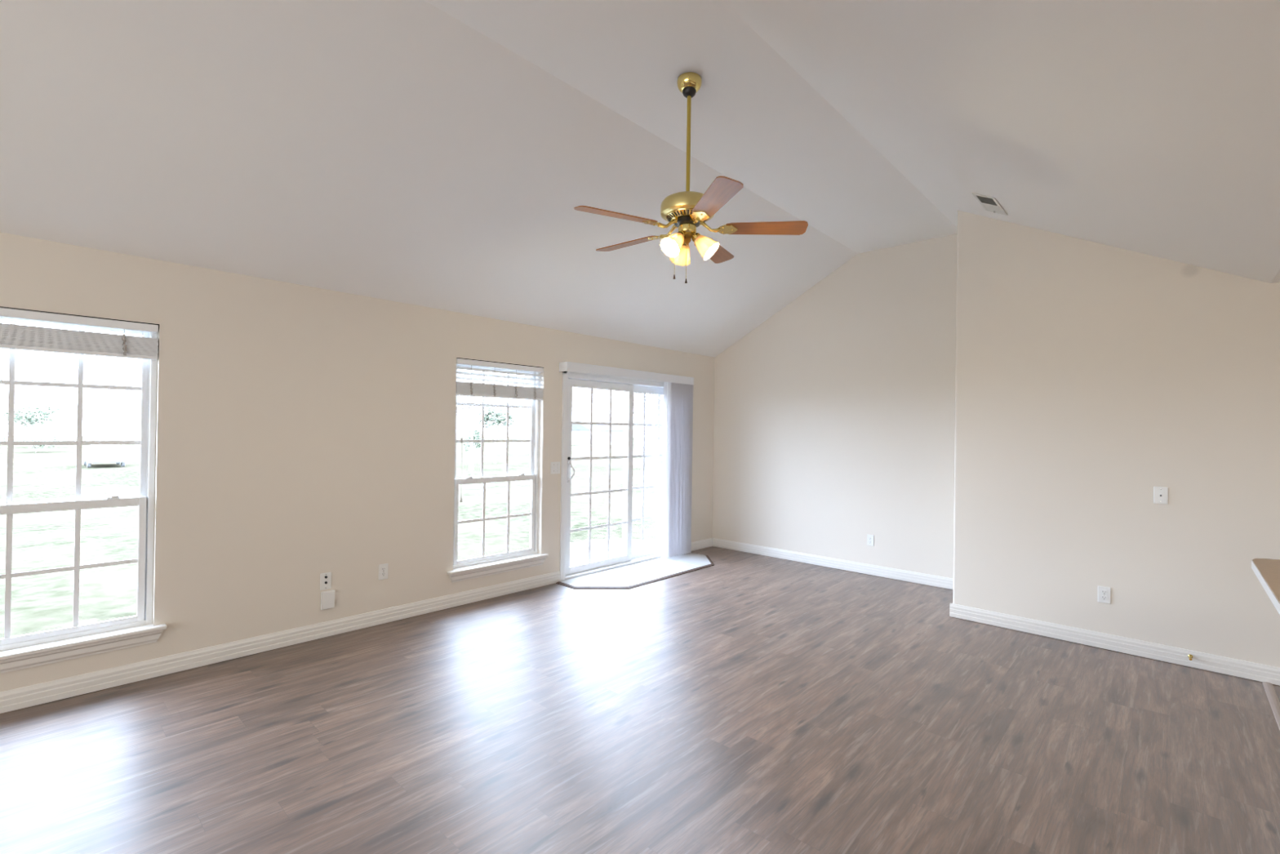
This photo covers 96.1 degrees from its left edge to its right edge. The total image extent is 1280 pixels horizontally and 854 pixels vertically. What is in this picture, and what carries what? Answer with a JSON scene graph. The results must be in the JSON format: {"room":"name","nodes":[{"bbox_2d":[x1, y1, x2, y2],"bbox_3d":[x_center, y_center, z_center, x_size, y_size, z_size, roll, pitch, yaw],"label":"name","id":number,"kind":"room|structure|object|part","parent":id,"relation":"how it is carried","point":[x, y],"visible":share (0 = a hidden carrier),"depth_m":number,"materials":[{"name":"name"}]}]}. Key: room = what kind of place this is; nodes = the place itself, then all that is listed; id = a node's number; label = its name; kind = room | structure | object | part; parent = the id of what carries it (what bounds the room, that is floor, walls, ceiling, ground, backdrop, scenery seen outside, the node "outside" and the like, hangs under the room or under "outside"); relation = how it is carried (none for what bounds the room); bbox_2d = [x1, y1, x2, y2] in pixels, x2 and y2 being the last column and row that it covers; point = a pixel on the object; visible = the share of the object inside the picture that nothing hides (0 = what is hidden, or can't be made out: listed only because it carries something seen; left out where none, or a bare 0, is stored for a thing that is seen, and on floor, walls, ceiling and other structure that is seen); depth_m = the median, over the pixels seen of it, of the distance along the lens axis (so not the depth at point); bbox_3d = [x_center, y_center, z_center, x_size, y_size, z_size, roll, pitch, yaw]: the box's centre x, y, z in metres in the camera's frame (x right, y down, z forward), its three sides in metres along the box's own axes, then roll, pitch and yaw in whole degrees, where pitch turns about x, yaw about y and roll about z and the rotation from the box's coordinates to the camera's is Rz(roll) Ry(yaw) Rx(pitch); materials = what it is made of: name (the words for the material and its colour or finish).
{"room":"empty living room","nodes":[
{"label":"empty living room","id":0,"kind":"room"},
{"bbox_2d":[0,231,715,691],"bbox_3d":[-2.952,0.241,3.364,0.150,2.447,11.624,1,0,43],"label":"wall","id":1,"kind":"structure","parent":0,"point":[304,433],"depth_m":3.91,"materials":[{"name":"beige paint"}]},
{"bbox_2d":[0,316,167,673],"bbox_3d":[-3.180,0.323,3.077,0.197,1.867,1.015,1,0,43],"label":"window","id":2,"kind":"structure","parent":1,"relation":"in","point":[25,651],"depth_m":3.21,"materials":[{"name":"white plastic"}]},
{"bbox_2d":[0,509,137,638],"bbox_3d":[-3.202,0.776,3.088,0.006,0.645,0.765,1,0,43],"label":"grille","id":3,"kind":"object","parent":2,"relation":"attached to","point":[8,575],"depth_m":3.13,"materials":[{"name":"white plastic"}]},
{"bbox_2d":[0,321,141,504],"bbox_3d":[-3.216,-0.072,3.118,0.006,0.957,0.777,1,0,43],"label":"grille","id":4,"kind":"object","parent":2,"relation":"attached to","point":[11,382],"depth_m":3.18,"materials":[{"name":"white plastic"}]},
{"bbox_3d":[-3.204,0.776,3.091,0.030,0.741,0.833,1,0,43],"label":"sash","id":5,"kind":"part","parent":2,"relation":"part of","materials":[{"name":"white plastic"}]},
{"bbox_3d":[-3.219,-0.069,3.120,0.030,1.027,0.845,1,0,43],"label":"sash","id":6,"kind":"part","parent":2,"relation":"part of","materials":[{"name":"white plastic"}]},
{"bbox_2d":[0,306,159,359],"bbox_3d":[-3.143,-0.505,3.058,0.069,0.208,0.899,1,0,43],"label":"window blind","id":7,"kind":"object","parent":2,"relation":"attached to","point":[12,336],"visible":1,"depth_m":3.12,"materials":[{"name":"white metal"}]},
{"bbox_3d":[-3.150,-0.411,3.063,0.052,0.018,0.893,1,0,43],"label":"rail","id":8,"kind":"part","parent":7,"relation":"part of","materials":[{"name":"white plastic"}]},
{"bbox_3d":[-3.147,-0.583,3.064,0.052,0.042,0.893,1,0,43],"label":"head rail","id":9,"kind":"part","parent":7,"relation":"part of","materials":[{"name":"white plastic"}]},
{"bbox_3d":[-2.921,-0.481,3.260,0.019,0.149,0.026,1,0,43],"label":"ladder cord","id":10,"kind":"part","parent":7,"relation":"part of","materials":[{"name":"white fabric"}]},
{"bbox_3d":[-3.157,1.168,3.040,0.102,0.023,1.015,1,0,43],"label":"sill","id":11,"kind":"part","parent":2,"relation":"part of","materials":[{"name":"white paint"}]},
{"bbox_2d":[0,570,560,713],"bbox_3d":[-3.768,1.392,2.373,0.017,0.105,8.792,1,0,43],"label":"baseboard","id":12,"kind":"structure","parent":1,"relation":"attached to","point":[19,698],"depth_m":3.66,"materials":[{"name":"white paint"}]},
{"bbox_2d":[320,571,331,590],"bbox_3d":[-2.211,1.085,4.050,0.015,0.118,0.074,1,0,43],"label":"cable jack","id":13,"kind":"object","parent":1,"relation":"attached to","point":[325,578],"visible":1,"depth_m":4.05,"materials":[{"name":"white plastic"}]},
{"bbox_2d":[320,589,334,609],"bbox_3d":[-2.200,1.218,4.055,0.026,0.124,0.088,1,0,43],"label":"junction box","id":14,"kind":"object","parent":1,"relation":"attached to","point":[327,597],"visible":1,"depth_m":4.04,"materials":[{"name":"white plastic"}]},
{"bbox_2d":[378,563,388,579],"bbox_3d":[-1.939,1.093,4.348,0.008,0.115,0.072,1,0,43],"label":"wall outlet","id":15,"kind":"object","parent":1,"relation":"attached to","point":[383,568],"visible":1,"depth_m":4.34,"materials":[{"name":"white plastic"}]},
{"bbox_2d":[447,364,548,582],"bbox_3d":[-1.266,0.362,5.140,0.197,1.867,1.015,1,0,43],"label":"window","id":16,"kind":"structure","parent":1,"relation":"in","point":[483,565],"depth_m":5.20,"materials":[{"name":"white plastic"}]},
{"bbox_2d":[456,371,531,477],"bbox_3d":[-1.302,-0.033,5.182,0.006,0.957,0.777,1,0,43],"label":"grille","id":17,"kind":"object","parent":16,"relation":"attached to","point":[508,406],"depth_m":5.25,"materials":[{"name":"white plastic"}]},
{"bbox_3d":[-1.290,0.815,5.154,0.030,0.741,0.833,1,0,43],"label":"sash","id":18,"kind":"part","parent":16,"relation":"part of","materials":[{"name":"white plastic"}]},
{"bbox_3d":[-1.304,-0.030,5.184,0.030,1.027,0.845,1,0,43],"label":"sash","id":19,"kind":"part","parent":16,"relation":"part of","materials":[{"name":"white plastic"}]},
{"bbox_2d":[457,480,531,555],"bbox_3d":[-1.287,0.815,5.152,0.006,0.645,0.765,1,0,43],"label":"grille","id":20,"kind":"object","parent":16,"relation":"attached to","point":[508,553],"depth_m":5.19,"materials":[{"name":"white plastic"}]},
{"bbox_3d":[-1.243,1.206,5.104,0.102,0.023,1.015,1,0,43],"label":"sill","id":21,"kind":"part","parent":16,"relation":"part of","materials":[{"name":"white paint"}]},
{"bbox_2d":[455,357,543,502],"bbox_3d":[-1.236,0.032,5.119,0.070,1.206,0.899,1,0,43],"label":"window blind","id":22,"kind":"object","parent":16,"relation":"attached to","point":[463,388],"visible":1,"depth_m":5.07,"materials":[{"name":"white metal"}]},
{"bbox_3d":[-1.489,0.141,4.815,0.002,0.895,0.002,1,0,43],"label":"tilt cord","id":23,"kind":"part","parent":22,"relation":"part of","materials":[{"name":"white plastic"}]},
{"bbox_3d":[-1.426,-0.399,4.872,0.019,0.253,0.026,1,0,43],"label":"ladder cord","id":24,"kind":"part","parent":22,"relation":"part of","materials":[{"name":"white fabric"}]},
{"bbox_3d":[-1.272,-0.396,5.038,0.019,0.253,0.026,1,0,43],"label":"ladder cord","id":25,"kind":"part","parent":22,"relation":"part of","materials":[{"name":"white fabric"}]},
{"bbox_3d":[-1.237,-0.268,5.126,0.052,0.018,0.893,1,0,43],"label":"rail","id":26,"kind":"part","parent":22,"relation":"part of","materials":[{"name":"white plastic"}]},
{"bbox_3d":[-1.233,-0.544,5.127,0.052,0.042,0.893,1,0,43],"label":"head rail","id":27,"kind":"part","parent":22,"relation":"part of","materials":[{"name":"white plastic"}]},
{"bbox_3d":[-1.118,-0.392,5.204,0.019,0.253,0.026,1,0,43],"label":"ladder cord","id":28,"kind":"part","parent":22,"relation":"part of","materials":[{"name":"white fabric"}]},
{"bbox_3d":[-0.977,-0.390,5.356,0.019,0.253,0.026,1,0,43],"label":"ladder cord","id":29,"kind":"part","parent":22,"relation":"part of","materials":[{"name":"white fabric"}]},
{"bbox_2d":[550,461,559,474],"bbox_3d":[-0.811,0.394,5.548,0.018,0.116,0.116,1,0,43],"label":"light switch","id":30,"kind":"object","parent":1,"relation":"attached to","point":[555,466],"visible":1,"depth_m":5.55,"materials":[{"name":"white plastic"}]},
{"bbox_2d":[559,371,663,580],"bbox_3d":[-0.160,0.489,6.360,0.161,2.064,1.936,1,0,43],"label":"door","id":31,"kind":"structure","parent":1,"relation":"in","point":[630,386],"depth_m":6.16,"materials":[{"name":"white plastic"}]},
{"bbox_3d":[-0.684,0.445,5.732,0.073,0.220,0.021,1,0,-5],"label":"handle","id":32,"kind":"part","parent":31,"relation":"part of","materials":[{"name":"white plastic"}]},
{"bbox_3d":[-0.430,0.502,6.065,0.040,1.956,0.990,1,0,43],"label":"sliding panel","id":33,"kind":"part","parent":31,"relation":"part of","materials":[{"name":"clear glass"}]},
{"bbox_2d":[570,388,628,563],"bbox_3d":[-0.419,0.506,6.068,0.005,1.808,0.820,1,0,43],"label":"grille","id":34,"kind":"object","parent":31,"relation":"attached to","point":[626,535],"depth_m":6.16,"materials":[{"name":"white plastic"}]},
{"bbox_3d":[0.120,0.513,6.736,0.038,1.956,0.873,1,0,43],"label":"fixed panel","id":35,"kind":"part","parent":31,"relation":"part of","materials":[{"name":"clear glass"}]},
{"bbox_2d":[631,393,662,550],"bbox_3d":[0.128,0.517,6.737,0.005,1.808,0.761,1,0,43],"label":"window pane","id":36,"kind":"object","parent":31,"relation":"attached to","point":[643,424],"depth_m":6.70,"materials":[{"name":"clear glass"}]},
{"bbox_2d":[559,361,693,557],"bbox_3d":[-0.082,0.444,6.258,0.123,2.112,1.979,1,0,43],"label":"vertical blind","id":37,"kind":"object","parent":1,"relation":"attached to","point":[677,412],"visible":1,"depth_m":6.70,"materials":[{"name":"white plastic"}]},
{"bbox_2d":[690,537,712,551],"bbox_3d":[0.741,1.484,7.234,0.017,0.105,0.594,1,0,43],"label":"baseboard","id":38,"kind":"structure","parent":1,"relation":"attached to","point":[702,544],"depth_m":7.26,"materials":[{"name":"white paint"}]},
{"bbox_2d":[0,0,1279,357],"bbox_3d":[0.419,-1.520,0.270,9.275,1.141,11.624,1,0,43],"label":"ceiling","id":39,"kind":"structure","parent":0,"point":[440,154],"depth_m":3.00,"materials":[{"name":"white paint"}]},
{"bbox_2d":[573,71,808,283],"bbox_3d":[0.237,-1.353,3.205,1.207,1.130,1.252,1,0,43],"label":"ceiling fan","id":40,"kind":"object","parent":39,"relation":"hanging from","point":[688,210],"visible":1,"depth_m":3.11,"materials":[{"name":"brown wood"}]},
{"bbox_3d":[-0.120,-1.096,2.978,0.442,0.033,0.130,1,0,-27],"label":"blade","id":41,"kind":"part","parent":40,"relation":"part of","materials":[{"name":"brown wood"}]},
{"bbox_3d":[-0.071,-1.093,3.436,0.442,0.033,0.130,1,0,39],"label":"blade","id":42,"kind":"part","parent":40,"relation":"part of","materials":[{"name":"brown wood"}]},
{"bbox_3d":[0.111,-1.105,3.095,0.217,0.065,0.091,1,0,-27],"label":"blade arm","id":43,"kind":"part","parent":40,"relation":"part of","materials":[{"name":"gold metal"}]},
{"bbox_3d":[0.131,-1.104,3.275,0.217,0.065,0.091,1,0,39],"label":"blade arm","id":44,"kind":"part","parent":40,"relation":"part of","materials":[{"name":"gold metal"}]},
{"bbox_3d":[0.169,-0.985,3.097,0.117,0.143,0.142,1,0,23],"label":"lamp shade","id":45,"kind":"part","parent":40,"relation":"part of","materials":[{"name":"white glass"}]},
{"bbox_3d":[0.199,-1.010,3.113,0.042,0.060,0.061,1,0,43],"label":"bulb","id":46,"kind":"part","parent":40,"relation":"part of","materials":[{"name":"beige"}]},
{"bbox_3d":[0.240,-0.983,3.283,0.137,0.143,0.127,1,0,43],"label":"lamp shade","id":47,"kind":"part","parent":40,"relation":"part of","materials":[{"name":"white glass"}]},
{"bbox_2d":[677,231,685,239],"bbox_3d":[0.221,-1.038,3.133,0.054,0.052,0.051,1,0,43],"label":"socket","id":48,"kind":"object","parent":40,"relation":"attached to","point":[682,233],"depth_m":3.11,"materials":[{"name":"gold metal"}]},
{"bbox_2d":[692,232,700,241],"bbox_3d":[0.311,-1.036,3.154,0.053,0.052,0.056,1,0,43],"label":"socket","id":49,"kind":"object","parent":40,"relation":"attached to","point":[695,236],"depth_m":3.13,"materials":[{"name":"gold metal"}]},
{"bbox_3d":[0.298,-1.103,3.006,0.091,0.065,0.217,1,0,-13],"label":"blade arm","id":50,"kind":"part","parent":40,"relation":"part of","materials":[{"name":"gold metal"}]},
{"bbox_3d":[0.372,-0.981,3.145,0.141,0.143,0.120,1,0,43],"label":"lamp shade","id":51,"kind":"part","parent":40,"relation":"part of","materials":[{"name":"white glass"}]},
{"bbox_3d":[0.456,-1.085,3.547,0.130,0.033,0.442,1,0,27],"label":"blade","id":52,"kind":"part","parent":40,"relation":"part of","materials":[{"name":"brown wood"}]},
{"bbox_3d":[0.357,-1.090,2.754,0.130,0.033,0.442,1,0,-13],"label":"blade","id":53,"kind":"part","parent":40,"relation":"part of","materials":[{"name":"brown wood"}]},
{"bbox_3d":[0.427,-1.100,3.156,0.217,0.065,0.091,1,0,4],"label":"blade arm","id":54,"kind":"part","parent":40,"relation":"part of","materials":[{"name":"gold metal"}]},
{"bbox_3d":[0.685,-1.084,3.140,0.442,0.033,0.130,1,0,4],"label":"blade","id":55,"kind":"part","parent":40,"relation":"part of","materials":[{"name":"brown wood"}]},
{"bbox_2d":[972,192,1007,215],"bbox_3d":[2.541,-1.614,4.173,0.144,0.078,0.410,1,0,43],"label":"ceiling vent","id":56,"kind":"object","parent":39,"relation":"in","point":[991,204],"visible":1,"depth_m":4.16,"materials":[{"name":"white metal"}]},
{"bbox_2d":[0,546,1279,853],"bbox_3d":[0.374,1.557,0.254,9.275,0.120,11.624,1,0,43],"label":"floor","id":57,"kind":"structure","parent":0,"point":[743,703],"depth_m":2.75,"materials":[{"name":"brown wood"}]},
{"bbox_2d":[555,551,714,588],"bbox_3d":[0.121,1.517,6.090,0.625,0.013,2.065,1,0,43],"label":"floor","id":58,"kind":"structure","parent":57,"relation":"on","point":[628,576],"depth_m":5.93,"materials":[{"name":"white tile"}]},
{"bbox_2d":[712,233,957,577],"bbox_3d":[2.242,-0.163,6.379,3.357,3.438,0.150,1,0,43],"label":"wall","id":59,"kind":"structure","parent":0,"point":[834,424],"depth_m":6.22,"materials":[{"name":"beige paint"}]},
{"bbox_2d":[712,537,953,589],"bbox_3d":[2.058,1.498,6.406,3.040,0.105,0.017,1,0,43],"label":"baseboard","id":60,"kind":"structure","parent":59,"relation":"attached to","point":[874,570],"depth_m":6.27,"materials":[{"name":"white paint"}]},
{"bbox_2d":[866,533,874,546],"bbox_3d":[2.431,1.194,6.070,0.072,0.115,0.008,1,0,43],"label":"wall outlet","id":61,"kind":"object","parent":59,"relation":"attached to","point":[870,538],"visible":1,"depth_m":6.07,"materials":[{"name":"white plastic"}]},
{"bbox_2d":[952,210,1279,666],"bbox_3d":[5.111,-0.092,3.095,5.918,3.346,1.061,1,0,43],"label":"wall","id":62,"kind":"structure","parent":0,"point":[1091,377],"depth_m":4.02,"materials":[{"name":"beige paint"}]},
{"bbox_2d":[1097,585,1111,604],"bbox_3d":[3.269,1.181,4.050,0.072,0.115,0.008,1,0,43],"label":"wall outlet","id":63,"kind":"object","parent":62,"relation":"attached to","point":[1104,593],"visible":1,"depth_m":4.05,"materials":[{"name":"white plastic"}]},
{"bbox_2d":[1101,595,1106,599],"bbox_3d":[3.268,1.200,4.049,0.033,0.027,0.003,1,0,43],"label":"receptacle","id":64,"kind":"object","parent":63,"relation":"attached to","point":[1103,597],"depth_m":4.05,"materials":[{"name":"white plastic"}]},
{"bbox_2d":[1101,589,1106,594],"bbox_3d":[3.268,1.161,4.049,0.033,0.027,0.003,1,0,43],"label":"receptacle","id":65,"kind":"object","parent":63,"relation":"attached to","point":[1103,591],"depth_m":4.05,"materials":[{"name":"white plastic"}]},
{"bbox_2d":[949,603,1279,685],"bbox_3d":[4.715,1.518,2.697,5.935,0.105,0.017,1,0,43],"label":"baseboard","id":66,"kind":"structure","parent":62,"relation":"attached to","point":[1202,660],"depth_m":3.96,"materials":[{"name":"white paint"}]},
{"bbox_2d":[1153,486,1168,504],"bbox_3d":[3.492,0.458,3.857,0.072,0.115,0.009,1,0,43],"label":"phone jack","id":67,"kind":"object","parent":62,"relation":"attached to","point":[1160,493],"visible":1,"depth_m":3.85,"materials":[{"name":"white plastic"}]},
{"bbox_2d":[1187,653,1192,660],"bbox_3d":[3.554,1.490,3.713,0.024,0.024,0.079,1,0,43],"label":"door stop","id":68,"kind":"object","parent":62,"relation":"attached to","point":[1189,655],"visible":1,"depth_m":3.73,"materials":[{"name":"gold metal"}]},
{"bbox_2d":[1251,558,1279,614],"bbox_3d":[2.042,1.070,1.309,0.672,0.913,3.525,1,0,43],"label":"countertop","id":69,"kind":"structure","parent":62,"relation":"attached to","point":[1267,571],"depth_m":2.44,"materials":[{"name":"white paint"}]},
{"bbox_2d":[1262,681,1279,730],"bbox_3d":[2.400,1.531,1.970,0.044,0.008,4.194,1,0,43],"label":"trim","id":70,"kind":"structure","parent":62,"relation":"attached to","point":[1274,702],"depth_m":3.27,"materials":[{"name":"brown wood"}]},
{"label":"outside","id":71,"kind":"structure","parent":0,"visible":0},
{"bbox_2d":[0,435,662,638],"bbox_3d":[-33.132,2.202,85.261,155.475,1.210,240.000,1,0,43],"label":"lawn","id":72,"kind":"structure","parent":71,"point":[42,540],"depth_m":12.02,"materials":[{"name":"green plant"}]},
{"bbox_2d":[0,404,60,447],"bbox_3d":[-65.489,-0.154,61.652,4.420,4.841,4.741,1,0,43],"label":"tree","id":73,"kind":"object","parent":72,"relation":"on","point":[25,416],"visible":0.94,"depth_m":61.44,"materials":[{"name":"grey plant"}]},
{"bbox_3d":[-65.725,-1.268,61.577,4.566,2.621,4.133,1,0,-3],"label":"crown","id":74,"kind":"part","parent":73,"relation":"part of","materials":[{"name":"green plant"}]},
{"bbox_2d":[0,433,64,452],"bbox_3d":[-55.096,1.489,52.302,3.449,1.766,4.195,1,0,43],"label":"shrub","id":75,"kind":"object","parent":72,"relation":"on","point":[18,438],"visible":0.54,"depth_m":52.22,"materials":[{"name":"grey plant"}]},
{"bbox_2d":[82,444,126,467],"bbox_3d":[-34.844,1.805,37.405,4.480,1.450,1.800,1,0,43],"label":"car","id":76,"kind":"object","parent":72,"relation":"on","point":[95,453],"visible":1,"depth_m":36.09,"materials":[{"name":"white paint"}]},
{"bbox_2d":[462,420,481,464],"bbox_3d":[-11.892,1.236,40.947,1.253,3.410,1.638,1,0,43],"label":"tree","id":77,"kind":"object","parent":72,"relation":"on","point":[476,436],"visible":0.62,"depth_m":40.84,"materials":[{"name":"grey plant"}]},
{"bbox_2d":[456,373,497,471],"bbox_3d":[-10.927,-0.266,37.733,3.966,6.402,3.308,1,0,43],"label":"tree","id":78,"kind":"object","parent":72,"relation":"on","point":[468,414],"visible":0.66,"depth_m":37.89,"materials":[{"name":"grey plant"}]},
{"bbox_3d":[-10.904,-1.804,37.741,3.966,3.324,3.308,1,0,43],"label":"crown","id":79,"kind":"part","parent":78,"relation":"part of","materials":[{"name":"green plant"}]},
{"bbox_2d":[472,402,520,463],"bbox_3d":[-11.654,0.514,46.365,3.476,4.913,4.181,1,0,43],"label":"tree","id":80,"kind":"object","parent":72,"relation":"on","point":[500,416],"visible":0.7,"depth_m":46.11,"materials":[{"name":"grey plant"}]},
{"bbox_3d":[-11.635,-0.833,46.372,3.476,2.220,4.181,1,0,43],"label":"crown","id":81,"kind":"part","parent":80,"relation":"part of","materials":[{"name":"green plant"}]},
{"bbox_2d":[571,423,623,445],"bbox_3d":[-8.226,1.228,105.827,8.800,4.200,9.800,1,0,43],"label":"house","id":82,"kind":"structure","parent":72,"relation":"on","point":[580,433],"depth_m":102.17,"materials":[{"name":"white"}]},
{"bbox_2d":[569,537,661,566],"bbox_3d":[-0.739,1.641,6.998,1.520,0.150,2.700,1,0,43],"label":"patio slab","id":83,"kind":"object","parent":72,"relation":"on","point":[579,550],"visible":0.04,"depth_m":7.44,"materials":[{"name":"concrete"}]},
{"bbox_2d":[600,391,663,469],"bbox_3d":[0.828,-0.650,40.571,6.132,7.402,5.988,1,0,43],"label":"tree","id":84,"kind":"object","parent":72,"relation":"on","point":[648,460],"visible":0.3,"depth_m":40.26,"materials":[{"name":"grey plant"}]},
{"bbox_3d":[0.851,-2.284,40.579,6.132,4.133,5.988,1,0,43],"label":"crown","id":85,"kind":"part","parent":84,"relation":"part of","materials":[{"name":"green plant"}]}
]}

